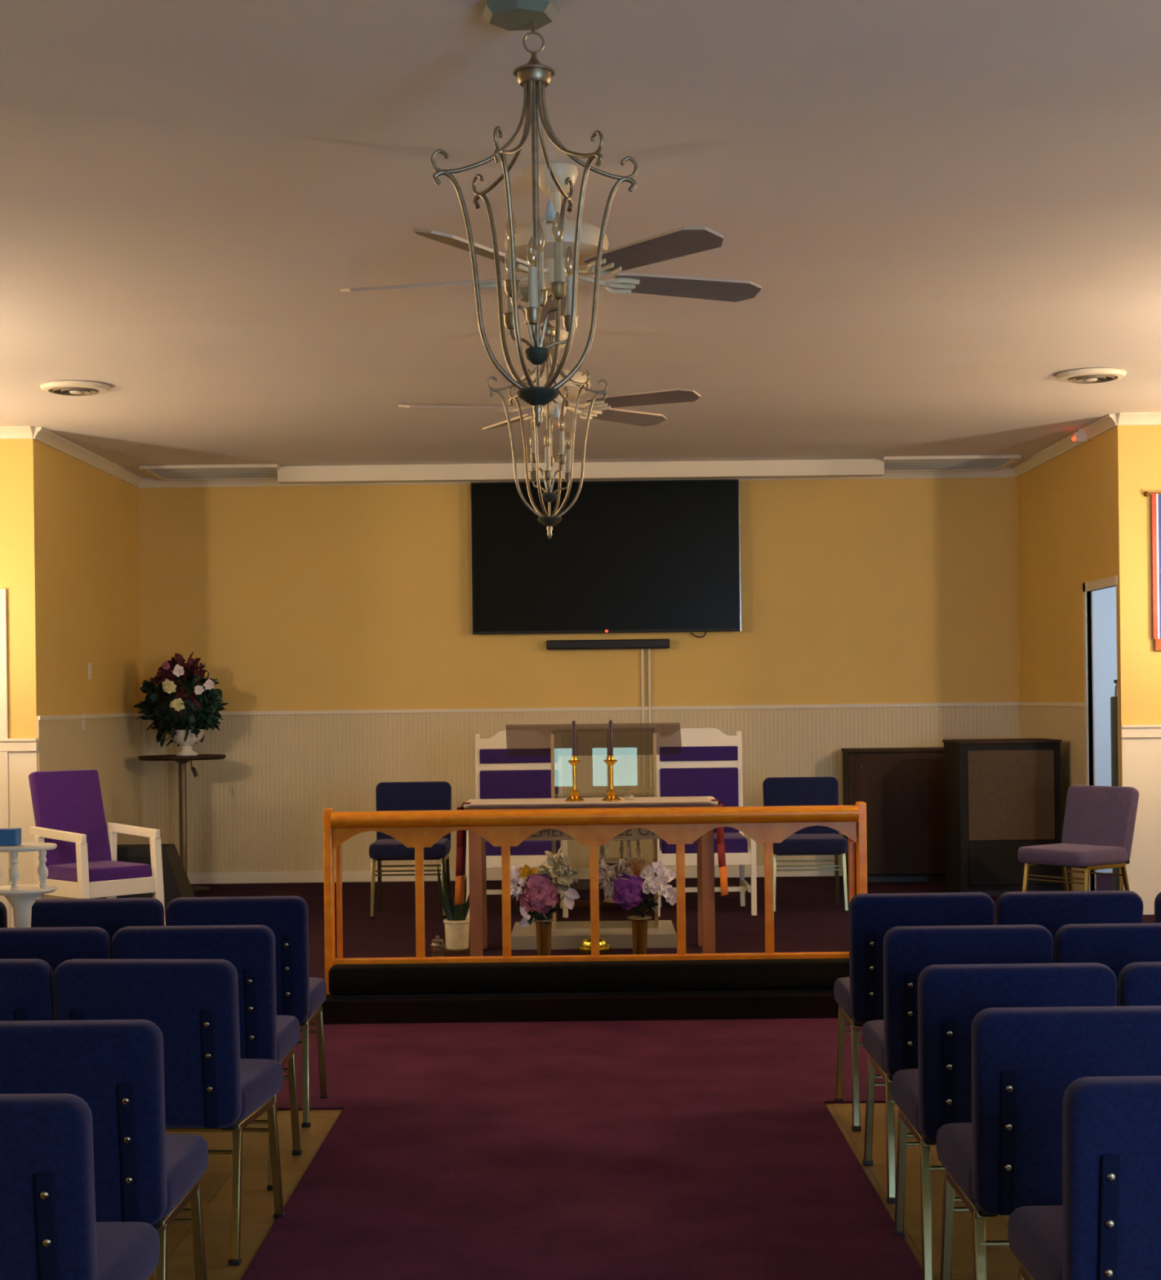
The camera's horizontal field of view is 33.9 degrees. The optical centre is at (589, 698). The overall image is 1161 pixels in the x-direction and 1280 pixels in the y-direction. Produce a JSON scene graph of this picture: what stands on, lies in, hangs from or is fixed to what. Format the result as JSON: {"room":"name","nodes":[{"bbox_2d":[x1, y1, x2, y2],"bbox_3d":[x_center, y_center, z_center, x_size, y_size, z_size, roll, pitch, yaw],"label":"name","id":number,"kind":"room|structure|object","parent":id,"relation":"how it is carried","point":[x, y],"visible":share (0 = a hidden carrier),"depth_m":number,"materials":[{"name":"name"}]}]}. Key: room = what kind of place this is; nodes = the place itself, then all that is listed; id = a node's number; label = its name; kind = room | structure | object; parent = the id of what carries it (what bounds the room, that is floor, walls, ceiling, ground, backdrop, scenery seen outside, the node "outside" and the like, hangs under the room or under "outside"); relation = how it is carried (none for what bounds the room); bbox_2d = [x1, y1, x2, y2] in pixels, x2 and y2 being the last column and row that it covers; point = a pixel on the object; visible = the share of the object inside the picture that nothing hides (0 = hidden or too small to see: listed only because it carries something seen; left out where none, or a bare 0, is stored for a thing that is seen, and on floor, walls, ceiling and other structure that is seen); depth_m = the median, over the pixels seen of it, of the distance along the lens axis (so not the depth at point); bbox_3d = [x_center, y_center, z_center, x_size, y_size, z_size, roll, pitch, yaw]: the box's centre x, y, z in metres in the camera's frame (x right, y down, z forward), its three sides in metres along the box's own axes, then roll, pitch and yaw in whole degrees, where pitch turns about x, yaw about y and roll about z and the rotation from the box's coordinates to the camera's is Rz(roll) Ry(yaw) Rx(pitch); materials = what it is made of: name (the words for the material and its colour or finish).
{"room":"house of worship","nodes":[
{"label":"house of worship","id":0,"kind":"room"},
{"bbox_2d":[0,438,38,738],"bbox_3d":[-4.076,-0.070,12.425,0.950,3.380,0.050,-1,0,0],"label":"wall","id":1,"kind":"structure","parent":0,"point":[18,531],"depth_m":12.40,"materials":[{"name":"yellow paint"}]},
{"bbox_2d":[0,588,10,927],"bbox_3d":[-4.196,0.396,12.377,0.840,2.210,0.015,-1,0,0],"label":"door","id":2,"kind":"structure","parent":1,"relation":"in","point":[4,788],"depth_m":12.37,"materials":[{"name":"beige wood"}]},
{"bbox_2d":[0,426,32,439],"bbox_3d":[-4.046,-1.723,12.373,0.850,0.075,0.055,-1,0,0],"label":"trim","id":3,"kind":"structure","parent":1,"relation":"attached to","point":[6,432],"depth_m":12.37,"materials":[{"name":"beige wood"}]},
{"bbox_2d":[0,737,37,751],"bbox_3d":[-4.016,0.307,12.369,0.862,0.085,0.038,-1,0,0],"label":"trim","id":4,"kind":"structure","parent":1,"relation":"attached to","point":[29,744],"depth_m":12.37,"materials":[{"name":"beige wood"}]},
{"bbox_2d":[8,751,37,927],"bbox_3d":[-4.013,0.889,12.393,0.852,1.220,0.015,-1,0,0],"label":"trim","id":5,"kind":"structure","parent":1,"relation":"attached to","point":[20,764],"depth_m":12.39,"materials":[{"name":"beige wood"}]},
{"bbox_2d":[35,440,141,715],"bbox_3d":[-3.651,-0.075,13.875,0.100,3.380,2.850,-1,0,0],"label":"wall","id":6,"kind":"structure","parent":0,"point":[87,517],"depth_m":13.65,"materials":[{"name":"yellow paint"}]},
{"bbox_2d":[32,426,143,487],"bbox_3d":[-3.594,-1.729,13.850,0.055,0.075,2.900,-1,0,0],"label":"trim","id":7,"kind":"structure","parent":6,"relation":"attached to","point":[46,437],"depth_m":13.55,"materials":[{"name":"beige wood"}]},
{"bbox_2d":[36,712,144,898],"bbox_3d":[-3.583,0.804,13.843,0.014,1.380,2.886,-1,0,0],"label":"wainscoting","id":8,"kind":"structure","parent":6,"relation":"attached to","point":[112,747],"depth_m":14.18,"materials":[{"name":"beige wood"}]},
{"bbox_2d":[138,477,1020,711],"bbox_3d":[1.178,-0.134,15.350,9.760,3.380,0.100,-1,0,0],"label":"wall","id":9,"kind":"structure","parent":0,"point":[886,590],"depth_m":15.30,"materials":[{"name":"yellow paint"}]},
{"bbox_2d":[186,866,842,884],"bbox_3d":[-0.053,1.406,15.278,7.030,0.090,0.016,-1,0,0],"label":"baseboard","id":10,"kind":"structure","parent":9,"relation":"attached to","point":[731,871],"depth_m":15.27,"materials":[{"name":"beige wood"}]},
{"bbox_2d":[38,702,1083,720],"bbox_3d":[-0.069,0.086,13.844,7.036,0.030,2.888,-1,0,0],"label":"trim","id":11,"kind":"structure","parent":9,"relation":"attached to","point":[975,704],"depth_m":15.28,"materials":[{"name":"beige wood"}]},
{"bbox_2d":[137,466,1017,488],"bbox_3d":[-0.092,-1.772,15.273,7.060,0.075,0.055,-1,0,0],"label":"trim","id":12,"kind":"structure","parent":9,"relation":"attached to","point":[1006,472],"depth_m":15.28,"materials":[{"name":"beige wood"}]},
{"bbox_2d":[142,702,1019,872],"bbox_3d":[-0.061,0.761,15.293,7.060,1.380,0.014,-1,0,0],"label":"wainscoting","id":13,"kind":"structure","parent":9,"relation":"attached to","point":[259,807],"depth_m":15.29,"materials":[{"name":"beige wood"}]},
{"bbox_2d":[470,479,741,634],"bbox_3d":[0.129,-1.129,15.232,2.146,1.210,0.137,-1,0,0],"label":"television","id":14,"kind":"object","parent":9,"relation":"attached to","point":[646,556],"visible":1,"depth_m":15.18,"materials":[{"name":"black plastic"}]},
{"bbox_2d":[546,639,670,649],"bbox_3d":[0.150,-0.432,15.245,0.987,0.075,0.109,-1,0,0],"label":"soundbar","id":15,"kind":"object","parent":9,"relation":"attached to","point":[609,643],"visible":1,"depth_m":15.19,"materials":[{"name":"black plastic"}]},
{"bbox_2d":[0,0,1160,477],"bbox_3d":[-0.023,-1.860,7.325,9.100,0.100,16.550,-1,0,0],"label":"ceiling","id":16,"kind":"structure","parent":0,"point":[941,211],"depth_m":7.14,"materials":[{"name":"paint"}]},
{"bbox_2d":[40,380,111,395],"bbox_3d":[-2.912,-1.750,10.800,0.390,0.042,0.390,-1,0,0],"label":"ceiling vent","id":17,"kind":"object","parent":16,"relation":"in","point":[70,388],"visible":1,"depth_m":10.71,"materials":[{"name":"beige paint"}]},
{"bbox_2d":[139,463,279,480],"bbox_3d":[-2.890,-1.762,14.850,1.050,0.030,0.800,-1,0,0],"label":"ceiling vent","id":18,"kind":"object","parent":16,"relation":"in","point":[255,471],"visible":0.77,"depth_m":14.75,"materials":[{"name":"beige metal"}]},
{"bbox_2d":[430,0,637,427],"bbox_3d":[-0.140,-1.257,4.970,0.475,1.101,0.546,-1,0,20],"label":"chandelier","id":19,"kind":"object","parent":16,"relation":"hanging from","point":[533,76],"visible":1,"depth_m":4.95,"materials":[{"name":"grey metal"}]},
{"bbox_2d":[487,286,608,539],"bbox_3d":[-0.182,-1.256,8.450,0.546,1.101,0.475,-1,0,-12],"label":"chandelier","id":20,"kind":"object","parent":16,"relation":"hanging from","point":[548,495],"visible":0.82,"depth_m":8.43,"materials":[{"name":"grey metal"}]},
{"bbox_2d":[398,329,700,430],"bbox_3d":[-0.116,-1.572,9.372,1.417,0.471,1.485,-1,0,27],"label":"ceiling fan","id":21,"kind":"object","parent":16,"relation":"hanging from","point":[603,410],"visible":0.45,"depth_m":9.30,"materials":[{"name":"beige wood"}]},
{"bbox_2d":[340,162,761,324],"bbox_3d":[-0.054,-1.573,6.526,1.417,0.471,1.485,-1,0,-23],"label":"ceiling fan","id":22,"kind":"object","parent":16,"relation":"hanging from","point":[682,241],"visible":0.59,"depth_m":6.41,"materials":[{"name":"beige wood"}]},
{"bbox_2d":[277,458,884,484],"bbox_3d":[-0.066,-1.746,14.640,4.648,0.124,0.120,-1,0,0],"label":"ceiling beam","id":23,"kind":"structure","parent":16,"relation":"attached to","point":[833,467],"depth_m":14.58,"materials":[{"name":"beige"}]},
{"bbox_2d":[881,454,1021,471],"bbox_3d":[2.755,-1.831,14.850,1.040,0.030,0.800,-1,0,0],"label":"ceiling vent","id":24,"kind":"object","parent":16,"relation":"in","point":[989,462],"visible":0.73,"depth_m":14.75,"materials":[{"name":"beige metal"}]},
{"bbox_2d":[1055,368,1126,383],"bbox_3d":[2.844,-1.820,10.800,0.390,0.042,0.390,-1,0,0],"label":"ceiling vent","id":25,"kind":"object","parent":16,"relation":"in","point":[1087,375],"visible":1,"depth_m":10.71,"materials":[{"name":"beige paint"}]},
{"bbox_2d":[322,992,839,1024],"bbox_3d":[-0.001,1.509,9.420,2.584,0.122,0.400,-1,0,0],"label":"step","id":26,"kind":"structure","parent":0,"point":[766,1006],"depth_m":9.22,"materials":[{"name":"carpet"}]},
{"bbox_2d":[328,958,849,999],"bbox_3d":[0.022,1.369,9.320,2.585,0.157,0.140,-1,0,0],"label":"kneeler","id":27,"kind":"object","parent":26,"relation":"on","point":[800,975],"visible":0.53,"depth_m":9.25,"materials":[{"name":"black leather"}]},
{"bbox_2d":[323,801,866,995],"bbox_3d":[0.032,0.989,9.450,2.684,0.917,0.170,-1,0,0],"label":"altar rail","id":28,"kind":"object","parent":26,"relation":"on","point":[593,828],"visible":0.71,"depth_m":9.43,"materials":[{"name":"orange wood"}]},
{"bbox_2d":[276,1017,885,1110],"bbox_3d":[0.019,1.566,8.465,8.900,0.008,2.270,-1,0,0],"label":"carpet","id":29,"kind":"structure","parent":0,"point":[753,1060],"depth_m":8.14,"materials":[{"name":"red carpet"}]},
{"bbox_2d":[147,1102,1019,1279],"bbox_3d":[0.020,1.620,5.825,9.100,0.100,13.550,-1,0,0],"label":"floor","id":30,"kind":"structure","parent":0,"point":[257,1206],"depth_m":5.99,"materials":[{"name":"brown wood"}]},
{"bbox_2d":[0,959,55,1021],"bbox_3d":[-1.743,1.164,5.634,0.521,0.854,0.584,-1,0,6],"label":"chair","id":31,"kind":"object","parent":30,"relation":"on","point":[26,985],"visible":0.12,"depth_m":5.33,"materials":[{"name":"blue fabric"}]},
{"bbox_2d":[0,842,57,927],"bbox_3d":[-2.020,1.059,6.800,0.244,1.071,0.244,-1,0,18],"label":"tiered stand","id":32,"kind":"object","parent":30,"relation":"on","point":[21,898],"visible":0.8,"depth_m":6.76,"materials":[{"name":"beige paint"}]},
{"bbox_2d":[0,842,57,852],"bbox_3d":[-2.026,0.532,6.800,0.244,0.016,0.244,-1,0,18],"label":"shelf","id":33,"kind":"object","parent":32,"relation":"attached to","point":[24,846],"depth_m":6.72,"materials":[{"name":"beige paint"}]},
{"bbox_2d":[0,884,57,895],"bbox_3d":[-2.024,0.685,6.800,0.242,0.020,0.242,-1,0,18],"label":"shelf","id":34,"kind":"object","parent":32,"relation":"attached to","point":[14,889],"depth_m":6.73,"materials":[{"name":"beige paint"}]},
{"bbox_2d":[0,926,111,973],"bbox_3d":[-1.797,1.165,6.378,0.521,0.854,0.584,-1,0,1],"label":"chair","id":35,"kind":"object","parent":30,"relation":"on","point":[54,946],"visible":0.06,"depth_m":6.09,"materials":[{"name":"blue fabric"}]},
{"bbox_2d":[0,1093,159,1279],"bbox_3d":[-1.164,1.157,3.751,0.521,0.854,0.584,-1,0,2],"label":"chair","id":36,"kind":"object","parent":30,"relation":"on","point":[49,1229],"visible":1,"depth_m":3.48,"materials":[{"name":"blue fabric"}]},
{"bbox_2d":[31,897,164,959],"bbox_3d":[-1.827,1.165,7.274,0.521,0.854,0.584,-1,0,0],"label":"chair","id":37,"kind":"object","parent":30,"relation":"on","point":[110,914],"visible":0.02,"depth_m":6.99,"materials":[{"name":"blue fabric"}]},
{"bbox_2d":[0,1019,208,1279],"bbox_3d":[-1.220,1.158,4.561,0.521,0.854,0.584,-1,0,1],"label":"chair","id":38,"kind":"object","parent":30,"relation":"on","point":[144,1173],"visible":0.7,"depth_m":4.29,"materials":[{"name":"blue fabric"}]},
{"bbox_2d":[52,959,285,1266],"bbox_3d":[-1.213,1.158,5.580,0.521,0.854,0.584,-1,0,6],"label":"chair","id":39,"kind":"object","parent":30,"relation":"on","point":[193,1003],"visible":0.58,"depth_m":5.31,"materials":[{"name":"blue fabric"}]},
{"bbox_2d":[111,924,302,1190],"bbox_3d":[-1.264,1.159,6.373,0.521,0.854,0.584,-1,0,1],"label":"chair","id":40,"kind":"object","parent":30,"relation":"on","point":[251,948],"visible":0.4,"depth_m":6.10,"materials":[{"name":"blue fabric"}]},
{"bbox_2d":[165,896,328,1127],"bbox_3d":[-1.294,1.159,7.274,0.521,0.854,0.584,-1,0,0],"label":"chair","id":41,"kind":"object","parent":30,"relation":"on","point":[299,995],"visible":0.51,"depth_m":7.00,"materials":[{"name":"blue fabric"}]},
{"bbox_2d":[240,1102,922,1279],"bbox_3d":[-0.021,1.567,3.297,1.850,0.007,8.095,-1,0,0],"label":"carpet runner","id":42,"kind":"object","parent":30,"relation":"on","point":[769,1190],"visible":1,"depth_m":5.92,"materials":[{"name":"red carpet"}]},
{"bbox_2d":[833,892,994,1130],"bbox_3d":[1.200,1.129,7.108,0.521,0.854,0.584,-1,0,0],"label":"chair","id":43,"kind":"object","parent":30,"relation":"on","point":[859,997],"visible":0.58,"depth_m":6.83,"materials":[{"name":"blue fabric"}]},
{"bbox_2d":[862,924,1053,1203],"bbox_3d":[1.170,1.129,6.127,0.521,0.854,0.584,-1,0,-1],"label":"chair","id":44,"kind":"object","parent":30,"relation":"on","point":[891,1042],"visible":0.44,"depth_m":5.85,"materials":[{"name":"blue fabric"}]},
{"bbox_2d":[891,962,1117,1279],"bbox_3d":[1.134,1.129,5.282,0.521,0.854,0.584,-1,0,0],"label":"chair","id":45,"kind":"object","parent":30,"relation":"on","point":[934,1095],"visible":0.48,"depth_m":5.01,"materials":[{"name":"blue fabric"}]},
{"bbox_2d":[936,1005,1160,1279],"bbox_3d":[1.135,1.129,4.578,0.521,0.854,0.584,-1,0,0],"label":"chair","id":46,"kind":"object","parent":30,"relation":"on","point":[1024,1060],"visible":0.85,"depth_m":4.31,"materials":[{"name":"blue fabric"}]},
{"bbox_2d":[996,890,1142,963],"bbox_3d":[1.733,1.122,7.108,0.521,0.854,0.584,-1,0,0],"label":"chair","id":47,"kind":"object","parent":30,"relation":"on","point":[1051,910],"visible":0.06,"depth_m":6.82,"materials":[{"name":"blue fabric"}]},
{"bbox_2d":[1007,1075,1160,1279],"bbox_3d":[1.144,1.129,3.786,0.521,0.854,0.584,-1,0,-1],"label":"chair","id":48,"kind":"object","parent":30,"relation":"on","point":[1107,1224],"visible":1,"depth_m":3.52,"materials":[{"name":"blue fabric"}]},
{"bbox_2d":[1054,923,1160,1006],"bbox_3d":[1.703,1.122,6.133,0.521,0.854,0.584,-1,0,-1],"label":"chair","id":49,"kind":"object","parent":30,"relation":"on","point":[1115,946],"visible":0.08,"depth_m":5.85,"materials":[{"name":"blue fabric"}]},
{"bbox_2d":[1118,961,1160,1006],"bbox_3d":[1.667,1.123,5.282,0.521,0.854,0.584,-1,0,0],"label":"chair","id":50,"kind":"object","parent":30,"relation":"on","point":[1139,983],"visible":0.04,"depth_m":5.00,"materials":[{"name":"blue fabric"}]},
{"bbox_2d":[164,872,1154,1007],"bbox_3d":[0.773,1.501,12.475,10.410,0.120,5.750,-1,0,0],"label":"floor","id":51,"kind":"structure","parent":0,"point":[807,918],"depth_m":12.76,"materials":[{"name":"carpet"}]},
{"bbox_2d":[28,769,165,925],"bbox_3d":[-3.018,0.967,11.584,0.550,1.044,0.749,-1,0,-45],"label":"armchair","id":52,"kind":"object","parent":51,"relation":"on","point":[68,806],"visible":0.8,"depth_m":11.62,"materials":[{"name":"purple fabric"}]},
{"bbox_2d":[93,844,195,905],"bbox_3d":[-3.242,1.281,13.891,0.653,0.418,0.457,-1,0,0],"label":"monitor speaker","id":53,"kind":"object","parent":51,"relation":"on","point":[176,884],"visible":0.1,"depth_m":13.70},
{"bbox_2d":[137,754,226,892],"bbox_3d":[-3.156,0.966,14.800,0.670,1.045,0.670,-1,0,0],"label":"pedestal table","id":54,"kind":"object","parent":51,"relation":"on","point":[182,761],"visible":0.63,"depth_m":14.77,"materials":[{"name":"brown wood"}]},
{"bbox_2d":[168,728,204,755],"bbox_3d":[-3.129,0.343,14.800,0.280,0.200,0.280,-1,0,0],"label":"urn vase","id":55,"kind":"object","parent":54,"relation":"on","point":[186,748],"visible":0.93,"depth_m":14.72,"materials":[{"name":"white ceramic"}]},
{"bbox_2d":[133,652,228,746],"bbox_3d":[-3.162,0.015,14.783,0.702,0.741,0.675,-1,0,0],"label":"flower bouquet","id":56,"kind":"object","parent":55,"relation":"in","point":[183,698],"visible":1,"depth_m":14.63,"materials":[{"name":"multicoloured plant"}]},
{"bbox_2d":[368,781,451,919],"bbox_3d":[-1.211,1.021,12.937,0.521,0.888,0.584,-1,0,0],"label":"chair","id":57,"kind":"object","parent":51,"relation":"on","point":[428,795],"visible":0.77,"depth_m":13.13,"materials":[{"name":"blue fabric"}]},
{"bbox_2d":[436,850,470,954],"bbox_3d":[-0.764,1.168,10.980,0.240,0.581,0.240,-1,0,0],"label":"potted snake plant","id":58,"kind":"object","parent":51,"relation":"on","point":[456,923],"visible":0.88,"depth_m":10.95,"materials":[{"name":"green plant"}]},
{"bbox_2d":[465,729,568,918],"bbox_3d":[-0.485,0.839,12.915,0.678,1.236,0.670,-1,0,0],"label":"chair","id":59,"kind":"object","parent":51,"relation":"on","point":[522,767],"visible":0.54,"depth_m":13.17,"materials":[{"name":"beige paint"}]},
{"bbox_2d":[479,748,557,763],"bbox_3d":[-0.490,0.398,13.208,0.540,0.100,0.040,-1,0,0],"label":"cushion","id":60,"kind":"object","parent":59,"relation":"on","point":[486,755],"depth_m":13.19,"materials":[{"name":"purple fabric"}]},
{"bbox_2d":[480,769,557,799],"bbox_3d":[-0.486,0.756,13.195,0.540,0.520,0.050,-1,0,0],"label":"cushion","id":61,"kind":"object","parent":59,"relation":"on","point":[494,784],"depth_m":13.17,"materials":[{"name":"purple fabric"}]},
{"bbox_2d":[485,840,560,855],"bbox_3d":[-0.483,1.001,12.900,0.570,0.110,0.550,-1,0,0],"label":"seat cushion","id":62,"kind":"object","parent":59,"relation":"on","point":[526,847],"depth_m":12.62,"materials":[{"name":"purple fabric"}]},
{"bbox_2d":[533,918,553,955],"bbox_3d":[-0.242,1.315,10.150,0.102,0.276,0.102,-1,0,0],"label":"bronze vase","id":63,"kind":"object","parent":51,"relation":"on","point":[543,935],"visible":0.72,"depth_m":10.12,"materials":[{"name":"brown metal"}]},
{"bbox_2d":[510,847,579,928],"bbox_3d":[-0.246,1.010,10.149,0.354,0.439,0.282,-1,0,-33],"label":"bouquet","id":64,"kind":"object","parent":63,"relation":"in","point":[540,889],"visible":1,"depth_m":10.11,"materials":[{"name":"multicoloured plant"}]},
{"bbox_2d":[464,804,717,956],"bbox_3d":[0.014,1.020,10.870,1.410,0.860,0.540,-1,0,0],"label":"table","id":65,"kind":"object","parent":51,"relation":"on","point":[477,843],"visible":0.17,"depth_m":10.63,"materials":[{"name":"brown wood"}]},
{"bbox_2d":[463,795,718,808],"bbox_3d":[0.009,0.592,10.873,1.414,0.027,0.583,-1,0,0],"label":"tablecloth","id":66,"kind":"object","parent":65,"relation":"on","point":[641,801],"visible":0.94,"depth_m":10.62,"materials":[{"name":"beige fabric"}]},
{"bbox_2d":[454,802,471,905],"bbox_3d":[-0.709,0.866,10.651,0.091,0.568,0.102,-1,0,0],"label":"stole","id":67,"kind":"object","parent":66,"relation":"hanging from","point":[460,834],"visible":0.91,"depth_m":10.64,"materials":[{"name":"red fabric"}]},
{"bbox_2d":[564,720,584,801],"bbox_3d":[-0.085,0.348,10.740,0.110,0.462,0.110,-1,0,0],"label":"candlestick","id":68,"kind":"object","parent":66,"relation":"on","point":[574,793],"visible":1,"depth_m":10.73,"materials":[{"name":"gold metal"}]},
{"bbox_2d":[601,720,621,800],"bbox_3d":[0.122,0.345,10.740,0.110,0.462,0.110,-1,0,0],"label":"candlestick","id":69,"kind":"object","parent":66,"relation":"on","point":[611,793],"visible":1,"depth_m":10.73,"materials":[{"name":"gold metal"}]},
{"bbox_2d":[711,799,728,896],"bbox_3d":[0.732,0.833,10.650,0.091,0.536,0.103,-1,0,0],"label":"stole","id":70,"kind":"object","parent":66,"relation":"hanging from","point":[720,831],"visible":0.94,"depth_m":10.64,"materials":[{"name":"red fabric"}]},
{"bbox_2d":[505,724,682,950],"bbox_3d":[0.038,0.799,11.340,1.068,1.301,0.680,-1,0,0],"label":"lectern","id":71,"kind":"object","parent":51,"relation":"on","point":[661,934],"visible":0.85,"depth_m":11.16,"materials":[{"name":"beige wood"}]},
{"bbox_2d":[554,792,653,798],"bbox_3d":[0.087,0.583,11.480,0.586,0.012,0.320,-1,0,0],"label":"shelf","id":72,"kind":"object","parent":71,"relation":"attached to","point":[588,794],"depth_m":11.46,"materials":[{"name":"wood"}]},
{"bbox_2d":[577,937,611,955],"bbox_3d":[0.028,1.387,10.780,0.194,0.126,0.194,-1,0,0],"label":"brass tray","id":73,"kind":"object","parent":51,"relation":"on","point":[584,948],"visible":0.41,"depth_m":10.72,"materials":[{"name":"gold metal"}]},
{"bbox_2d":[598,839,645,902],"bbox_3d":[0.216,1.218,13.600,0.380,0.459,0.380,-1,0,-10],"label":"plant stand","id":74,"kind":"object","parent":51,"relation":"on","point":[609,861],"visible":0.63,"depth_m":13.53,"materials":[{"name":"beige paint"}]},
{"bbox_2d":[627,915,651,954],"bbox_3d":[0.269,1.305,10.150,0.129,0.283,0.129,-1,0,0],"label":"bronze vase","id":75,"kind":"object","parent":51,"relation":"on","point":[639,924],"visible":0.85,"depth_m":10.12,"materials":[{"name":"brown metal"}]},
{"bbox_2d":[598,857,676,917],"bbox_3d":[0.244,1.016,10.107,0.465,0.339,0.225,-1,0,9],"label":"bouquet","id":76,"kind":"object","parent":75,"relation":"in","point":[628,891],"visible":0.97,"depth_m":10.12,"materials":[{"name":"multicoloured plant"}]},
{"bbox_2d":[655,728,756,916],"bbox_3d":[0.763,0.824,12.915,0.678,1.236,0.670,-1,0,0],"label":"chair","id":77,"kind":"object","parent":51,"relation":"on","point":[709,763],"visible":0.71,"depth_m":13.17,"materials":[{"name":"beige paint"}]},
{"bbox_2d":[659,746,737,761],"bbox_3d":[0.758,0.383,13.208,0.540,0.100,0.040,-1,0,0],"label":"cushion","id":78,"kind":"object","parent":77,"relation":"on","point":[667,753],"depth_m":13.19,"materials":[{"name":"purple fabric"}]},
{"bbox_2d":[659,767,738,832],"bbox_3d":[0.762,0.741,13.195,0.540,0.520,0.050,-1,0,0],"label":"cushion","id":79,"kind":"object","parent":77,"relation":"on","point":[722,784],"depth_m":13.17,"materials":[{"name":"purple fabric"}]},
{"bbox_2d":[659,832,747,853],"bbox_3d":[0.765,0.986,12.900,0.570,0.110,0.550,-1,0,0],"label":"seat cushion","id":80,"kind":"object","parent":77,"relation":"on","point":[734,842],"depth_m":12.63,"materials":[{"name":"purple fabric"}]},
{"bbox_2d":[762,776,848,914],"bbox_3d":[1.466,0.988,12.937,0.521,0.888,0.584,-1,0,0],"label":"chair","id":81,"kind":"object","parent":51,"relation":"on","point":[816,840],"visible":0.6,"depth_m":13.11,"materials":[{"name":"blue fabric"}]},
{"bbox_2d":[840,746,945,882],"bbox_3d":[2.436,0.907,14.967,0.852,1.027,0.478,-1,0,2],"label":"base cabinet","id":82,"kind":"object","parent":51,"relation":"on","point":[902,789],"visible":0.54,"depth_m":14.74,"materials":[{"name":"black wood"}]},
{"bbox_2d":[942,737,1062,896],"bbox_3d":[3.003,0.857,13.862,0.747,1.114,0.528,-1,0,-2],"label":"base cabinet","id":83,"kind":"object","parent":51,"relation":"on","point":[1002,796],"visible":0.94,"depth_m":13.61,"materials":[{"name":"black wood"}]},
{"bbox_2d":[1017,785,1138,891],"bbox_3d":[3.078,0.987,12.011,0.606,0.851,0.521,-1,0,-38],"label":"chair","id":84,"kind":"object","parent":51,"relation":"on","point":[1099,824],"visible":0.8,"depth_m":12.00,"materials":[{"name":"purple fabric"}]},
{"bbox_2d":[1110,680,1119,890],"bbox_3d":[3.635,0.639,13.000,0.095,1.534,0.200,-1,0,0],"label":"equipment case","id":85,"kind":"object","parent":51,"relation":"on","point":[1113,700],"visible":0.26,"depth_m":13.00,"materials":[{"name":"black plastic"}]},
{"bbox_2d":[1017,426,1120,890],"bbox_3d":[3.473,-0.162,13.875,0.030,3.380,2.850,-1,0,0],"label":"wall","id":86,"kind":"structure","parent":0,"point":[1067,504],"depth_m":13.86,"materials":[{"name":"yellow paint"}]},
{"bbox_2d":[1018,702,1084,891],"bbox_3d":[3.462,0.718,14.288,0.014,1.380,1.996,-1,0,0],"label":"trim","id":87,"kind":"structure","parent":86,"relation":"attached to","point":[1064,723],"depth_m":13.82,"materials":[{"name":"beige"}]},
{"bbox_2d":[1012,413,1117,476],"bbox_3d":[3.411,-1.814,13.850,0.055,0.075,2.900,-1,0,0],"label":"trim","id":88,"kind":"structure","parent":86,"relation":"attached to","point":[1108,421],"depth_m":13.70,"materials":[{"name":"beige wood"}]},
{"bbox_2d":[1082,575,1119,890],"bbox_3d":[3.481,0.302,12.865,0.057,2.210,0.830,-1,0,0],"label":"door frame","id":89,"kind":"structure","parent":86,"relation":"in","point":[1111,581],"depth_m":13.22,"materials":[{"name":"beige wood"}]},
{"bbox_2d":[1092,586,1116,872],"bbox_3d":[4.778,-0.178,13.875,2.560,3.380,2.850,-1,0,0],"label":"wall","id":90,"kind":"structure","parent":0,"point":[1104,601],"depth_m":15.27,"materials":[{"name":"blue"}]},
{"bbox_2d":[1115,424,1160,890],"bbox_3d":[4.003,-0.169,12.425,1.090,3.380,0.050,-1,0,0],"label":"wall","id":91,"kind":"structure","parent":0,"point":[1138,447],"depth_m":12.40,"materials":[{"name":"yellow paint"}]},
{"bbox_2d":[1117,412,1160,425],"bbox_3d":[3.933,-1.821,12.373,0.990,0.075,0.055,-1,0,0],"label":"trim","id":92,"kind":"structure","parent":91,"relation":"attached to","point":[1123,418],"depth_m":12.37,"materials":[{"name":"beige wood"}]},
{"bbox_2d":[1120,724,1160,737],"bbox_3d":[3.952,0.209,12.369,1.002,0.085,0.038,-1,0,0],"label":"trim","id":93,"kind":"structure","parent":91,"relation":"attached to","point":[1126,731],"depth_m":12.37,"materials":[{"name":"beige wood"}]},
{"bbox_2d":[1120,737,1160,915],"bbox_3d":[3.964,0.792,12.393,0.992,1.220,0.015,-1,0,0],"label":"wainscoting","id":94,"kind":"structure","parent":91,"relation":"attached to","point":[1140,757],"depth_m":12.39,"materials":[{"name":"beige wood"}]},
{"bbox_2d":[1143,491,1160,650],"bbox_3d":[3.913,-0.832,12.370,0.617,1.033,0.036,-1,0,0],"label":"banner","id":95,"kind":"object","parent":91,"relation":"attached to","point":[1155,497],"visible":1,"depth_m":12.36,"materials":[{"name":"fabric"}]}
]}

